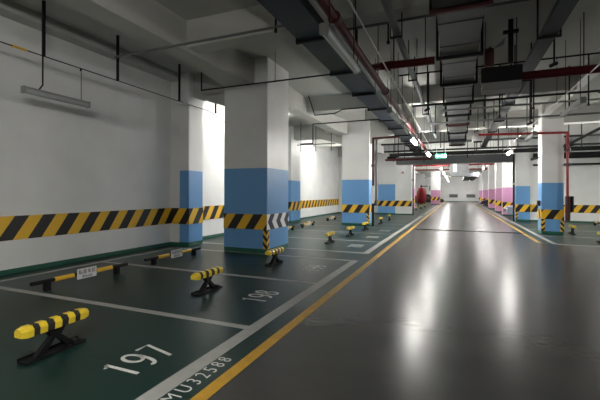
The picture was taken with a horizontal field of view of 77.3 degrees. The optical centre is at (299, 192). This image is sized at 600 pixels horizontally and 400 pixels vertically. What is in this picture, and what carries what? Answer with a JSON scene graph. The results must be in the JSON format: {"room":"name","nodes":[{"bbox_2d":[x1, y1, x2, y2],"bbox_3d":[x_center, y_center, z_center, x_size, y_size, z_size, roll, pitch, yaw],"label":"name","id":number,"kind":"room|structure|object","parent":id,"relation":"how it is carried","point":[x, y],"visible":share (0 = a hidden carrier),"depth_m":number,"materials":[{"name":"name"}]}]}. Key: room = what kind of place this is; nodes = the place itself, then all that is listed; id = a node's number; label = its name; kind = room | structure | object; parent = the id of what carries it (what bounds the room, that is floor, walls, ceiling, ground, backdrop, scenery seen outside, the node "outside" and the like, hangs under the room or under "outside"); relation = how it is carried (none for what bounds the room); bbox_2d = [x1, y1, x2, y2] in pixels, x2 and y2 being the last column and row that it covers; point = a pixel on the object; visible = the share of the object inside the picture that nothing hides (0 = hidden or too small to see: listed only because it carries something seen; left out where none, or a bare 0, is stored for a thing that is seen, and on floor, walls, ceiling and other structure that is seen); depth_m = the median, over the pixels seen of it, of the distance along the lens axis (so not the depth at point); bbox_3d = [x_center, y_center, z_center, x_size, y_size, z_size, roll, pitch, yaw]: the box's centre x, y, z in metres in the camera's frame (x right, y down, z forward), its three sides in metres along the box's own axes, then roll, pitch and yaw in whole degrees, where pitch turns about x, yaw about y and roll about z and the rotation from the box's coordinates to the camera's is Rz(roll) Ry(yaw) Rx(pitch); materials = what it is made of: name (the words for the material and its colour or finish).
{"room":"parking garage","nodes":[
{"label":"parking garage","id":0,"kind":"room"},
{"bbox_2d":[0,16,223,275],"bbox_3d":[-6.939,-0.996,5.704,1.200,5.150,29.200,0,0,23],"label":"wall","id":1,"kind":"structure","parent":0,"point":[114,154],"depth_m":8.68,"materials":[{"name":"white paint"}]},
{"bbox_2d":[0,208,170,240],"bbox_3d":[-7.958,0.681,1.685,0.015,0.470,21.000,0,0,23],"label":"trim","id":2,"kind":"structure","parent":1,"relation":"attached to","point":[44,225],"depth_m":8.53,"materials":[{"name":"yellow paint"}]},
{"bbox_2d":[0,0,290,125],"bbox_3d":[-6.216,-3.469,5.406,0.350,0.200,29.200,0,0,23],"label":"beam","id":3,"kind":"structure","parent":1,"relation":"attached to","point":[11,10],"depth_m":8.29,"materials":[{"name":"grey paint"}]},
{"bbox_2d":[203,205,223,219],"bbox_3d":[-2.235,0.698,15.442,0.015,0.470,7.600,0,0,23],"label":"trim","id":4,"kind":"structure","parent":1,"relation":"attached to","point":[209,212],"depth_m":13.38,"materials":[{"name":"yellow paint"}]},
{"bbox_2d":[170,81,179,245],"bbox_3d":[-3.636,-0.986,11.586,0.380,5.150,0.600,0,0,23],"label":"wall","id":5,"kind":"structure","parent":0,"point":[175,105],"depth_m":11.31,"materials":[{"name":"white paint"}]},
{"bbox_2d":[170,208,178,223],"bbox_3d":[-3.752,0.694,11.300,0.365,0.470,0.015,0,0,23],"label":"trim","id":6,"kind":"structure","parent":5,"relation":"attached to","point":[174,211],"depth_m":11.30,"materials":[{"name":"yellow paint"}]},
{"bbox_2d":[193,73,223,100],"bbox_3d":[-2.520,-3.208,11.233,2.000,0.700,0.500,0,0,23],"label":"beam","id":7,"kind":"structure","parent":5,"relation":"attached to","point":[207,82],"depth_m":11.09,"materials":[{"name":"grey paint"}]},
{"bbox_2d":[0,201,599,399],"bbox_3d":[14.616,1.793,30.201,22.200,0.302,91.001,0,0,23],"label":"floor","id":8,"kind":"structure","parent":0,"point":[440,314],"depth_m":4.79,"materials":[{"name":"grey concrete"}]},
{"bbox_2d":[14,308,88,365],"bbox_3d":[-2.455,1.414,3.749,0.145,0.349,0.700,0,0,21],"label":"lock","id":9,"kind":"object","parent":8,"relation":"on","point":[53,326],"visible":1,"depth_m":3.69,"materials":[{"name":"black metal"}]},
{"bbox_2d":[30,262,127,290],"bbox_3d":[-3.858,1.463,6.737,0.108,0.250,1.860,0,0,23],"label":"bar","id":10,"kind":"object","parent":8,"relation":"on","point":[87,272],"visible":1,"depth_m":6.62,"materials":[{"name":"black metal"}]},
{"bbox_2d":[0,248,171,281],"bbox_3d":[-7.592,1.574,1.315,0.100,0.004,20.600,0,0,23],"label":"parking line","id":11,"kind":"object","parent":8,"relation":"on","point":[168,248],"depth_m":8.04,"materials":[{"name":"white paint"}]},
{"bbox_2d":[0,286,247,328],"bbox_3d":[-3.037,1.588,5.442,5.220,0.003,0.110,0,0,23],"label":"parking line","id":12,"kind":"object","parent":8,"relation":"on","point":[1,287],"depth_m":5.11,"materials":[{"name":"white paint"}]},
{"bbox_2d":[104,344,171,373],"bbox_3d":[-1.524,1.590,3.591,0.414,0.001,0.591,0,0,23],"label":"floor number","id":13,"kind":"object","parent":8,"relation":"on","point":[142,357],"depth_m":3.58,"materials":[{"name":"white paint"}]},
{"bbox_2d":[144,247,200,264],"bbox_3d":[-2.960,1.466,8.898,0.108,0.250,1.860,0,0,23],"label":"bar","id":14,"kind":"object","parent":8,"relation":"on","point":[178,252],"visible":1,"depth_m":8.77,"materials":[{"name":"black metal"}]},
{"bbox_2d":[179,72,202,246],"bbox_3d":[-3.306,-0.985,11.426,0.352,5.150,0.682,0,0,23],"label":"pilaster","id":15,"kind":"object","parent":8,"relation":"on","point":[191,117],"visible":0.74,"depth_m":11.17,"materials":[{"name":"blue paint"}]},
{"bbox_2d":[160,357,230,399],"bbox_3d":[-0.864,1.593,3.242,0.136,0.002,0.813,0,0,23],"label":"floor lettering","id":16,"kind":"object","parent":8,"relation":"on","point":[169,394],"depth_m":3.18,"materials":[{"name":"white paint"}]},
{"bbox_2d":[191,266,222,295],"bbox_3d":[-1.495,1.417,6.057,0.145,0.349,0.700,0,0,24],"label":"lock","id":17,"kind":"object","parent":8,"relation":"on","point":[206,275],"visible":1,"depth_m":5.99,"materials":[{"name":"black metal"}]},
{"bbox_2d":[104,261,315,283],"bbox_3d":[-2.131,1.591,7.621,5.220,0.003,0.110,0,0,23],"label":"parking line","id":18,"kind":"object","parent":8,"relation":"on","point":[105,261],"depth_m":7.31,"materials":[{"name":"white paint"}]},
{"bbox_2d":[135,260,356,399],"bbox_3d":[-2.670,1.589,-0.678,0.160,0.003,20.700,0,0,23],"label":"parking line","id":19,"kind":"object","parent":8,"relation":"on","point":[167,385],"depth_m":3.89,"materials":[{"name":"white paint"}]},
{"bbox_2d":[224,57,288,253],"bbox_3d":[-1.208,-0.979,10.651,1.342,5.150,1.362,0,0,23],"label":"pillar","id":20,"kind":"structure","parent":8,"relation":"on","point":[256,214],"depth_m":10.07,"materials":[{"name":"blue paint"}]},
{"bbox_2d":[242,291,278,300],"bbox_3d":[-0.608,1.593,5.804,0.413,0.001,0.582,0,0,23],"label":"floor number","id":21,"kind":"object","parent":8,"relation":"on","point":[266,292],"depth_m":5.82,"materials":[{"name":"white paint"}]},
{"bbox_2d":[176,247,350,260],"bbox_3d":[-1.201,1.594,9.855,5.220,0.003,0.110,0,0,23],"label":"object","id":22,"kind":"structure","parent":8,"relation":"on","point":[176,247],"depth_m":9.61,"materials":[{"name":"white paint"}]},
{"bbox_2d":[265,247,283,266],"bbox_3d":[-0.561,1.420,8.355,0.145,0.349,0.700,0,0,26],"label":"lock","id":23,"kind":"object","parent":8,"relation":"on","point":[274,252],"visible":1,"depth_m":8.28,"materials":[{"name":"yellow metal"}]},
{"bbox_2d":[288,125,300,222],"bbox_3d":[-0.494,-0.977,20.400,0.612,5.150,1.312,0,0,23],"label":"pilaster","id":24,"kind":"object","parent":8,"relation":"on","point":[294,151],"visible":0.58,"depth_m":19.99,"materials":[{"name":"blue paint"}]},
{"bbox_2d":[190,202,444,399],"bbox_3d":[10.596,1.629,30.248,0.120,0.003,88.000,0,0,23],"label":"lane line","id":25,"kind":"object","parent":8,"relation":"on","point":[207,392],"depth_m":4.08,"materials":[{"name":"yellow paint"}]},
{"bbox_2d":[342,121,371,225],"bbox_3d":[2.940,-0.966,18.944,1.372,5.150,1.162,0,0,23],"label":"pillar","id":26,"kind":"structure","parent":8,"relation":"on","point":[356,146],"depth_m":18.42,"materials":[{"name":"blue paint"}]},
{"bbox_2d":[321,137,341,144],"bbox_3d":[1.704,-2.620,19.439,1.300,0.450,0.600,0,0,23],"label":"beam","id":27,"kind":"structure","parent":26,"relation":"attached to","point":[338,140],"depth_m":19.07,"materials":[{"name":"grey paint"}]},
{"bbox_2d":[370,133,394,144],"bbox_3d":[4.151,-2.638,18.422,1.300,0.500,0.600,0,0,23],"label":"beam","id":28,"kind":"structure","parent":26,"relation":"attached to","point":[377,134],"depth_m":18.27,"materials":[{"name":"grey paint"}]},
{"bbox_2d":[371,136,399,225],"bbox_3d":[4.048,-0.540,17.790,1.336,4.305,0.170,0,0,23],"label":"riser pipe","id":29,"kind":"object","parent":8,"relation":"on","point":[374,189],"visible":0.98,"depth_m":17.96,"materials":[{"name":"red metal"}]},
{"bbox_2d":[378,145,394,214],"bbox_3d":[6.630,-0.955,28.321,1.282,5.150,1.012,0,0,23],"label":"pillar","id":30,"kind":"structure","parent":8,"relation":"on","point":[386,169],"depth_m":27.87,"materials":[{"name":"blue paint"}]},
{"bbox_2d":[364,216,421,253],"bbox_3d":[5.127,1.613,18.064,0.160,0.004,17.700,0,0,23],"label":"parking line","id":31,"kind":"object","parent":8,"relation":"on","point":[368,251],"depth_m":13.03,"materials":[{"name":"white paint"}]},
{"bbox_2d":[412,165,413,214],"bbox_3d":[8.153,-0.326,27.043,0.150,3.900,0.150,0,0,23],"label":"riser pipe","id":32,"kind":"object","parent":8,"relation":"on","point":[412,165],"visible":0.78,"depth_m":27.00,"materials":[{"name":"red metal"}]},
{"bbox_2d":[415,185,429,206],"bbox_3d":[14.200,0.371,43.918,1.110,2.557,1.804,0,0,-39],"label":"tank","id":33,"kind":"object","parent":8,"relation":"on","point":[420,196],"visible":0.93,"depth_m":43.52,"materials":[{"name":"red metal"}]},
{"bbox_2d":[431,172,439,204],"bbox_3d":[19.068,-0.918,52.715,1.212,5.150,1.012,0,0,23],"label":"pillar","id":34,"kind":"structure","parent":8,"relation":"on","point":[435,176],"depth_m":52.26,"materials":[{"name":"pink paint"}]},
{"bbox_2d":[482,170,487,205],"bbox_3d":[23.431,-0.905,47.271,0.774,5.150,0.912,0,0,23],"label":"pillar","id":35,"kind":"structure","parent":8,"relation":"on","point":[484,172],"depth_m":46.92,"materials":[{"name":"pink paint"}]},
{"bbox_2d":[488,165,494,208],"bbox_3d":[19.782,-0.916,38.500,0.774,5.150,0.912,0,0,23],"label":"pillar","id":36,"kind":"structure","parent":8,"relation":"on","point":[491,169],"depth_m":38.14,"materials":[{"name":"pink paint"}]},
{"bbox_2d":[495,163,501,212],"bbox_3d":[16.979,-0.924,31.760,0.774,5.150,0.912,0,0,23],"label":"pillar","id":37,"kind":"structure","parent":8,"relation":"on","point":[498,166],"depth_m":31.42,"materials":[{"name":"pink paint"}]},
{"bbox_2d":[471,202,540,242],"bbox_3d":[19.626,1.656,40.680,0.120,0.003,61.800,0,0,23],"label":"trim","id":38,"kind":"structure","parent":8,"relation":"on","point":[530,237],"depth_m":17.07,"materials":[{"name":"yellow paint"}]},
{"bbox_2d":[501,153,513,215],"bbox_3d":[15.020,-0.930,27.051,0.774,5.150,0.912,0,0,23],"label":"pillar","id":39,"kind":"structure","parent":8,"relation":"on","point":[507,168],"depth_m":26.68,"materials":[{"name":"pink paint"}]},
{"bbox_2d":[512,154,514,220],"bbox_3d":[12.227,-0.288,21.449,0.160,3.850,0.160,0,0,23],"label":"riser pipe","id":40,"kind":"object","parent":8,"relation":"on","point":[513,183],"visible":1,"depth_m":21.41,"materials":[{"name":"black metal"}]},
{"bbox_2d":[475,203,555,243],"bbox_3d":[19.948,1.657,40.438,0.140,0.003,62.000,0,0,23],"label":"trim","id":41,"kind":"structure","parent":8,"relation":"on","point":[549,241],"depth_m":16.17,"materials":[{"name":"white paint"}]},
{"bbox_2d":[514,140,529,221],"bbox_3d":[12.834,-0.936,21.679,0.724,5.150,0.712,0,0,23],"label":"pillar","id":42,"kind":"structure","parent":8,"relation":"on","point":[522,160],"depth_m":21.37,"materials":[{"name":"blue paint"}]},
{"bbox_2d":[538,104,563,234],"bbox_3d":[10.007,-0.945,14.975,0.754,5.150,0.762,0,0,23],"label":"pillar","id":43,"kind":"structure","parent":8,"relation":"on","point":[550,146],"depth_m":14.66,"materials":[{"name":"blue paint"}]},
{"bbox_2d":[478,131,574,220],"bbox_3d":[8.814,-0.646,14.718,3.364,3.445,0.303,0,0,15],"label":"riser pipe","id":44,"kind":"object","parent":43,"relation":"attached to","point":[569,200],"visible":0.99,"depth_m":14.27,"materials":[{"name":"red metal"}]},
{"bbox_2d":[569,127,599,144],"bbox_3d":[9.999,-2.370,11.548,0.100,1.098,5.275,0,0,5],"label":"pipe","id":45,"kind":"object","parent":44,"relation":"attached to","point":[598,128],"visible":1,"depth_m":13.26,"materials":[{"name":"metal"}]},
{"bbox_2d":[10,0,599,147],"bbox_3d":[14.632,-3.656,30.201,22.200,0.300,91.000,0,0,23],"label":"ceiling","id":46,"kind":"structure","parent":0,"point":[295,59],"depth_m":8.99,"materials":[{"name":"grey paint"}]},
{"bbox_2d":[42,0,45,56],"bbox_3d":[-4.761,-3.049,6.966,0.044,1.030,0.044,0,0,23],"label":"rod","id":47,"kind":"object","parent":46,"relation":"hanging from","point":[43,1],"visible":1,"depth_m":6.96,"materials":[{"name":"black metal"}]},
{"bbox_2d":[0,41,223,121],"bbox_3d":[-6.178,-2.364,1.821,1.523,0.453,22.611,0,0,23],"label":"conduit","id":48,"kind":"object","parent":47,"relation":"hanging from","point":[12,45],"visible":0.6,"depth_m":7.63,"materials":[{"name":"black metal"}]},
{"bbox_2d":[20,56,90,107],"bbox_3d":[-4.702,-2.174,7.298,0.112,0.780,1.320,0,0,23],"label":"lamp","id":49,"kind":"object","parent":48,"relation":"hanging from","point":[24,89],"visible":0.99,"depth_m":7.14,"materials":[{"name":"black metal"}]},
{"bbox_2d":[26,88,88,107],"bbox_3d":[-4.702,-1.828,7.298,0.110,0.082,1.240,0,0,23],"label":"diffuser","id":50,"kind":"object","parent":49,"relation":"attached to","point":[32,91],"depth_m":7.24,"materials":[{"name":"white plastic"}]},
{"bbox_2d":[116,35,118,80],"bbox_3d":[-4.127,-3.047,8.490,0.044,1.030,0.044,0,0,23],"label":"rod","id":51,"kind":"object","parent":46,"relation":"hanging from","point":[117,36],"visible":0.93,"depth_m":8.47,"materials":[{"name":"black metal"}]},
{"bbox_2d":[178,64,180,101],"bbox_3d":[-3.340,-3.045,10.383,0.044,1.030,0.044,0,0,23],"label":"rod","id":52,"kind":"object","parent":46,"relation":"hanging from","point":[179,65],"visible":1,"depth_m":10.37,"materials":[{"name":"black metal"}]},
{"bbox_2d":[114,18,283,57],"bbox_3d":[-1.977,-3.102,6.837,3.780,0.908,0.060,0,0,23],"label":"pipe","id":53,"kind":"object","parent":46,"relation":"hanging from","point":[276,26],"visible":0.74,"depth_m":6.68,"materials":[{"name":"grey metal"}]},
{"bbox_2d":[197,93,223,105],"bbox_3d":[-2.401,-2.632,11.183,1.300,0.450,0.600,0,0,23],"label":"beam","id":54,"kind":"structure","parent":46,"relation":"attached to","point":[218,99],"depth_m":10.89,"materials":[{"name":"grey paint"}]},
{"bbox_2d":[197,48,254,86],"bbox_3d":[-1.913,-3.231,9.437,0.940,0.650,1.450,0,0,23],"label":"beam","id":55,"kind":"structure","parent":46,"relation":"attached to","point":[232,67],"depth_m":9.34,"materials":[{"name":"grey paint"}]},
{"bbox_2d":[55,0,427,177],"bbox_3d":[7.699,-3.212,32.543,0.500,0.630,90.000,0,0,23],"label":"beam","id":56,"kind":"structure","parent":46,"relation":"attached to","point":[148,22],"depth_m":7.04,"materials":[{"name":"grey paint"}]},
{"bbox_2d":[201,51,329,90],"bbox_3d":[-0.748,-3.167,9.467,4.271,0.771,0.041,0,0,23],"label":"pipe","id":57,"kind":"object","parent":46,"relation":"hanging from","point":[275,51],"visible":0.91,"depth_m":9.48,"materials":[{"name":"metal"}]},
{"bbox_2d":[288,85,292,110],"bbox_3d":[-0.767,-3.177,12.128,0.950,0.750,1.700,0,0,23],"label":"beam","id":58,"kind":"structure","parent":46,"relation":"attached to","point":[290,107],"depth_m":12.61,"materials":[{"name":"grey paint"}]},
{"bbox_2d":[324,115,347,134],"bbox_3d":[1.621,-3.220,17.932,0.940,0.650,1.450,0,0,23],"label":"beam","id":59,"kind":"structure","parent":46,"relation":"attached to","point":[339,128],"depth_m":17.73,"materials":[{"name":"grey paint"}]},
{"bbox_2d":[300,110,378,144],"bbox_3d":[1.677,-2.758,14.686,3.600,1.575,0.049,0,0,23],"label":"pipe","id":60,"kind":"object","parent":46,"relation":"hanging from","point":[365,110],"visible":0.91,"depth_m":14.76,"materials":[{"name":"metal"}]},
{"bbox_2d":[319,0,360,74],"bbox_3d":[0.557,-2.653,4.862,0.112,1.790,1.540,0,0,23],"label":"lamp","id":61,"kind":"object","parent":46,"relation":"hanging from","point":[325,30],"visible":1,"depth_m":4.62,"materials":[{"name":"metal"}]},
{"bbox_2d":[322,28,359,73],"bbox_3d":[0.555,-1.802,4.862,0.110,0.082,1.460,0,0,23],"label":"diffuser","id":62,"kind":"object","parent":61,"relation":"attached to","point":[330,37],"depth_m":4.73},
{"bbox_2d":[257,0,423,152],"bbox_3d":[2.509,-3.070,11.957,0.630,0.945,32.000,0,0,23],"label":"cable tray","id":63,"kind":"object","parent":46,"relation":"hanging from","point":[299,17],"visible":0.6,"depth_m":7.18,"materials":[{"name":"black metal"}]},
{"bbox_2d":[186,0,508,53],"bbox_3d":[1.583,-3.270,6.321,8.350,0.550,0.380,0,0,23],"label":"beam","id":64,"kind":"structure","parent":46,"relation":"attached to","point":[368,11],"depth_m":7.12,"materials":[{"name":"grey paint"}]},
{"bbox_2d":[315,0,426,150],"bbox_3d":[1.216,-2.892,6.808,0.176,1.308,29.500,0,0,23],"label":"pipe","id":65,"kind":"object","parent":46,"relation":"hanging from","point":[336,20],"visible":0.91,"depth_m":6.33,"materials":[{"name":"metal"}]},
{"bbox_2d":[348,0,433,152],"bbox_3d":[1.974,-2.923,7.847,0.024,1.242,32.000,0,0,23],"label":"conduit","id":66,"kind":"object","parent":46,"relation":"hanging from","point":[350,3],"visible":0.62,"depth_m":6.92,"materials":[{"name":"metal"}]},
{"bbox_2d":[387,107,400,124],"bbox_3d":[2.267,-2.648,8.970,0.112,1.790,1.540,0,0,23],"label":"lamp","id":67,"kind":"object","parent":46,"relation":"hanging from","point":[390,111],"visible":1,"depth_m":8.65,"materials":[{"name":"metal"}]},
{"bbox_2d":[371,18,434,70],"bbox_3d":[1.966,-2.934,7.323,1.256,1.220,0.417,0,0,7],"label":"pipe","id":68,"kind":"object","parent":46,"relation":"hanging from","point":[424,61],"visible":0.86,"depth_m":7.23,"materials":[{"name":"black metal"}]},
{"bbox_2d":[380,0,436,137],"bbox_3d":[1.263,-3.066,5.435,0.200,0.960,27.000,0,0,23],"label":"drain pipe","id":69,"kind":"object","parent":46,"relation":"hanging from","point":[398,34],"visible":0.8,"depth_m":6.64,"materials":[{"name":"grey metal"}]},
{"bbox_2d":[385,145,431,161],"bbox_3d":[6.472,-2.684,22.438,2.700,1.693,0.140,0,0,23],"label":"pipe","id":70,"kind":"object","parent":46,"relation":"hanging from","point":[430,158],"visible":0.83,"depth_m":22.46,"materials":[{"name":"red metal"}]},
{"bbox_2d":[348,0,528,43],"bbox_3d":[5.910,-3.098,5.073,11.000,0.869,0.060,0,0,23],"label":"pipe","id":71,"kind":"object","parent":46,"relation":"hanging from","point":[509,1],"visible":0.35,"depth_m":6.72,"materials":[{"name":"black metal"}]},
{"bbox_2d":[307,75,576,113],"bbox_3d":[4.176,-3.263,12.553,8.350,0.550,0.380,0,0,23],"label":"beam","id":72,"kind":"structure","parent":46,"relation":"attached to","point":[329,103],"depth_m":12.45,"materials":[{"name":"grey paint"}]},
{"bbox_2d":[375,127,520,144],"bbox_3d":[7.978,-3.251,21.693,8.350,0.550,0.380,0,0,23],"label":"beam","id":73,"kind":"structure","parent":46,"relation":"attached to","point":[429,136],"depth_m":21.34,"materials":[{"name":"grey paint"}]},
{"bbox_2d":[415,165,485,168],"bbox_3d":[18.003,-3.221,45.791,8.350,0.550,0.380,0,0,23],"label":"trim","id":74,"kind":"structure","parent":46,"relation":"attached to","point":[471,166],"depth_m":45.83,"materials":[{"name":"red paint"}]},
{"bbox_2d":[370,109,537,133],"bbox_3d":[6.253,-3.206,17.548,8.350,0.650,0.500,0,0,23],"label":"beam","id":75,"kind":"structure","parent":46,"relation":"attached to","point":[376,127],"depth_m":16.77,"materials":[{"name":"grey paint"}]},
{"bbox_2d":[396,154,512,164],"bbox_3d":[10.548,-2.703,24.425,8.300,1.630,0.760,0,0,23],"label":"duct","id":76,"kind":"object","parent":46,"relation":"hanging from","point":[485,158],"visible":0.68,"depth_m":24.11,"materials":[{"name":"black metal"}]},
{"bbox_2d":[449,155,468,176],"bbox_3d":[11.695,-2.365,27.614,1.370,2.300,1.230,0,0,23],"label":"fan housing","id":77,"kind":"object","parent":46,"relation":"hanging from","point":[456,170],"visible":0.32,"depth_m":27.08,"materials":[{"name":"white metal"}]},
{"bbox_2d":[429,0,493,146],"bbox_3d":[2.994,-3.079,7.044,0.848,0.925,31.500,0,0,23],"label":"ventilation duct","id":78,"kind":"object","parent":46,"relation":"hanging from","point":[459,23],"visible":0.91,"depth_m":7.17,"materials":[{"name":"metal"}]},
{"bbox_2d":[462,172,478,180],"bbox_3d":[22.657,-2.657,50.148,1.500,1.650,16.000,0,0,23],"label":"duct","id":79,"kind":"object","parent":46,"relation":"hanging from","point":[471,176],"visible":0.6,"depth_m":43.96,"materials":[{"name":"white metal"}]},
{"bbox_2d":[472,124,483,142],"bbox_3d":[7.295,-2.798,15.381,0.453,1.460,0.460,0,0,23],"label":"dome fixture","id":80,"kind":"object","parent":46,"relation":"hanging from","point":[475,138],"visible":0.95,"depth_m":15.24,"materials":[{"name":"white metal"}]},
{"bbox_2d":[381,124,599,152],"bbox_3d":[10.029,-2.768,17.059,12.600,1.503,0.080,0,0,23],"label":"pipe","id":81,"kind":"object","parent":46,"relation":"hanging from","point":[517,138],"visible":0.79,"depth_m":17.59,"materials":[{"name":"metal"}]},
{"bbox_2d":[384,124,599,156],"bbox_3d":[10.705,-2.724,18.945,12.800,1.587,0.100,0,0,23],"label":"pipe","id":82,"kind":"object","parent":46,"relation":"hanging from","point":[598,143],"visible":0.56,"depth_m":19.58,"materials":[{"name":"metal"}]},
{"bbox_2d":[389,140,599,157],"bbox_3d":[11.473,-2.766,20.791,12.800,1.499,0.220,0,0,23],"label":"pipe","id":83,"kind":"object","parent":46,"relation":"hanging from","point":[577,148],"visible":0.81,"depth_m":21.17,"materials":[{"name":"metal"}]},
{"bbox_2d":[399,47,599,90],"bbox_3d":[7.416,-2.956,7.912,10.400,1.143,0.060,0,0,23],"label":"pipe","id":84,"kind":"object","parent":46,"relation":"hanging from","point":[414,89],"visible":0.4,"depth_m":8.85,"materials":[{"name":"metal"}]},
{"bbox_2d":[478,17,522,94],"bbox_3d":[4.012,-2.758,7.541,0.760,1.440,0.400,0,0,23],"label":"box","id":85,"kind":"object","parent":46,"relation":"hanging from","point":[508,78],"visible":1,"depth_m":7.41,"materials":[{"name":"black metal"}]},
{"bbox_2d":[413,55,597,117],"bbox_3d":[8.065,-2.786,9.212,10.200,1.479,0.060,0,0,23],"label":"pipe","id":86,"kind":"object","parent":46,"relation":"hanging from","point":[588,91],"visible":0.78,"depth_m":10.16,"materials":[{"name":"metal"}]},
{"bbox_2d":[503,18,518,63],"bbox_3d":[4.293,-3.082,7.641,0.280,0.890,0.100,0,0,23],"label":"support","id":87,"kind":"object","parent":46,"relation":"hanging from","point":[511,30],"visible":1,"depth_m":7.61,"materials":[{"name":"black metal"}]},
{"bbox_2d":[427,97,599,133],"bbox_3d":[9.309,-2.838,11.944,10.000,1.368,0.070,0,0,23],"label":"pipe","id":88,"kind":"object","parent":46,"relation":"hanging from","point":[588,113],"visible":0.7,"depth_m":12.89,"materials":[{"name":"red metal"}]},
{"bbox_2d":[442,66,599,118],"bbox_3d":[8.780,-2.817,9.890,9.400,1.413,0.060,0,0,23],"label":"pipe","id":89,"kind":"object","parent":46,"relation":"hanging from","point":[590,99],"visible":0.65,"depth_m":10.80,"materials":[{"name":"black metal"}]},
{"bbox_2d":[480,0,578,146],"bbox_3d":[4.238,-3.090,6.364,0.360,0.895,35.000,0,0,23],"label":"cable tray","id":90,"kind":"object","parent":46,"relation":"hanging from","point":[562,9],"visible":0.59,"depth_m":6.70,"materials":[{"name":"black metal"}]},
{"bbox_2d":[524,98,536,141],"bbox_3d":[7.578,-2.652,12.339,0.112,1.750,1.540,0,0,23],"label":"lamp","id":91,"kind":"object","parent":46,"relation":"hanging from","point":[534,133],"visible":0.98,"depth_m":12.04,"materials":[{"name":"metal"}]},
{"bbox_2d":[480,47,599,172],"bbox_3d":[15.893,-3.187,29.134,0.550,0.630,90.000,0,0,23],"label":"ceiling beam","id":92,"kind":"structure","parent":46,"relation":"hanging from","point":[594,78],"depth_m":11.38,"materials":[{"name":"grey paint"}]},
{"bbox_2d":[503,63,599,150],"bbox_3d":[5.297,-2.928,6.465,0.024,1.212,32.000,0,0,23],"label":"conduit","id":93,"kind":"object","parent":46,"relation":"hanging from","point":[599,63],"visible":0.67,"depth_m":10.09,"materials":[{"name":"metal"}]},
{"bbox_2d":[522,12,599,79],"bbox_3d":[8.773,-2.916,5.993,9.220,1.215,0.166,0,0,23],"label":"pipe","id":94,"kind":"object","parent":46,"relation":"hanging from","point":[585,69],"visible":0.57,"depth_m":7.40,"materials":[{"name":"metal"}]},
{"bbox_2d":[533,137,599,158],"bbox_3d":[16.766,-2.680,19.456,8.000,1.640,0.340,0,0,23],"label":"duct","id":95,"kind":"object","parent":46,"relation":"hanging from","point":[591,154],"visible":0.58,"depth_m":20.01,"materials":[{"name":"metal"}]},
{"bbox_2d":[535,123,599,136],"bbox_3d":[16.473,-3.226,18.160,8.950,0.550,0.380,0,0,23],"label":"beam","id":96,"kind":"structure","parent":46,"relation":"attached to","point":[574,129],"depth_m":18.92,"materials":[{"name":"grey paint"}]},
{"bbox_2d":[560,75,586,116],"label":"lamp","id":97,"kind":"object","parent":46,"relation":"hanging from","point":[574,106],"depth_m":7.96,"materials":[{"name":"metal"}]},
{"bbox_2d":[564,104,599,124],"bbox_3d":[14.748,-3.181,14.014,8.950,0.650,0.500,0,0,23],"label":"beam","id":98,"kind":"structure","parent":46,"relation":"attached to","point":[593,118],"depth_m":15.12,"materials":[{"name":"grey paint"}]},
{"bbox_2d":[300,140,338,218],"bbox_3d":[10.068,-0.945,47.367,0.600,5.150,60.800,0,0,23],"label":"wall","id":99,"kind":"structure","parent":0,"point":[319,169],"depth_m":25.40,"materials":[{"name":"white paint"}]},
{"bbox_2d":[294,125,337,140],"bbox_3d":[0.575,-3.198,19.910,2.950,0.700,0.500,0,0,23],"label":"beam","id":100,"kind":"structure","parent":99,"relation":"attached to","point":[300,132],"depth_m":19.69,"materials":[{"name":"grey paint"}]},
{"bbox_2d":[301,199,338,207],"bbox_3d":[1.283,0.709,25.459,0.015,0.470,9.400,0,0,23],"label":"trim","id":101,"kind":"structure","parent":99,"relation":"attached to","point":[327,202],"depth_m":25.36,"materials":[{"name":"yellow paint"}]},
{"bbox_2d":[313,139,341,146],"bbox_3d":[2.300,-3.268,24.055,2.950,0.550,0.380,0,0,23],"label":"beam","id":102,"kind":"structure","parent":99,"relation":"attached to","point":[320,142],"depth_m":24.23,"materials":[{"name":"grey paint"}]},
{"bbox_2d":[339,157,377,213],"bbox_3d":[4.602,-0.961,29.279,3.200,5.150,0.200,0,0,23],"label":"wall","id":103,"kind":"structure","parent":0,"point":[340,158],"depth_m":29.72,"materials":[{"name":"white paint"}]},
{"bbox_2d":[395,145,412,214],"bbox_3d":[7.758,-0.952,27.858,1.180,5.150,1.000,0,0,23],"label":"wall","id":104,"kind":"structure","parent":0,"point":[403,182],"depth_m":27.40,"materials":[{"name":"white paint"}]},
{"bbox_2d":[412,140,507,152],"bbox_3d":[10.114,-3.195,26.827,8.350,0.650,0.500,0,0,23],"label":"beam","id":105,"kind":"structure","parent":104,"relation":"attached to","point":[505,142],"depth_m":25.97,"materials":[{"name":"grey paint"}]},
{"bbox_2d":[415,174,423,202],"bbox_3d":[17.761,-0.922,59.872,4.000,5.150,0.200,0,0,23],"label":"wall","id":106,"kind":"structure","parent":0,"point":[419,179],"depth_m":59.35,"materials":[{"name":"white paint"}]},
{"bbox_2d":[424,177,478,201],"bbox_3d":[31.774,-0.880,71.426,22.200,5.150,0.300,0,0,23],"label":"wall","id":107,"kind":"structure","parent":0,"point":[455,185],"depth_m":71.98,"materials":[{"name":"white paint"}]},
{"bbox_2d":[530,136,599,222],"bbox_3d":[17.235,-0.923,19.854,8.830,5.150,0.300,0,0,23],"label":"wall","id":108,"kind":"structure","parent":0,"point":[584,180],"depth_m":20.49,"materials":[{"name":"white paint"}]},
{"bbox_2d":[530,204,599,212],"bbox_3d":[17.169,0.886,19.709,8.830,0.430,0.015,0,0,23],"label":"trim","id":109,"kind":"structure","parent":108,"relation":"attached to","point":[533,207],"depth_m":20.44,"materials":[{"name":"yellow paint"}]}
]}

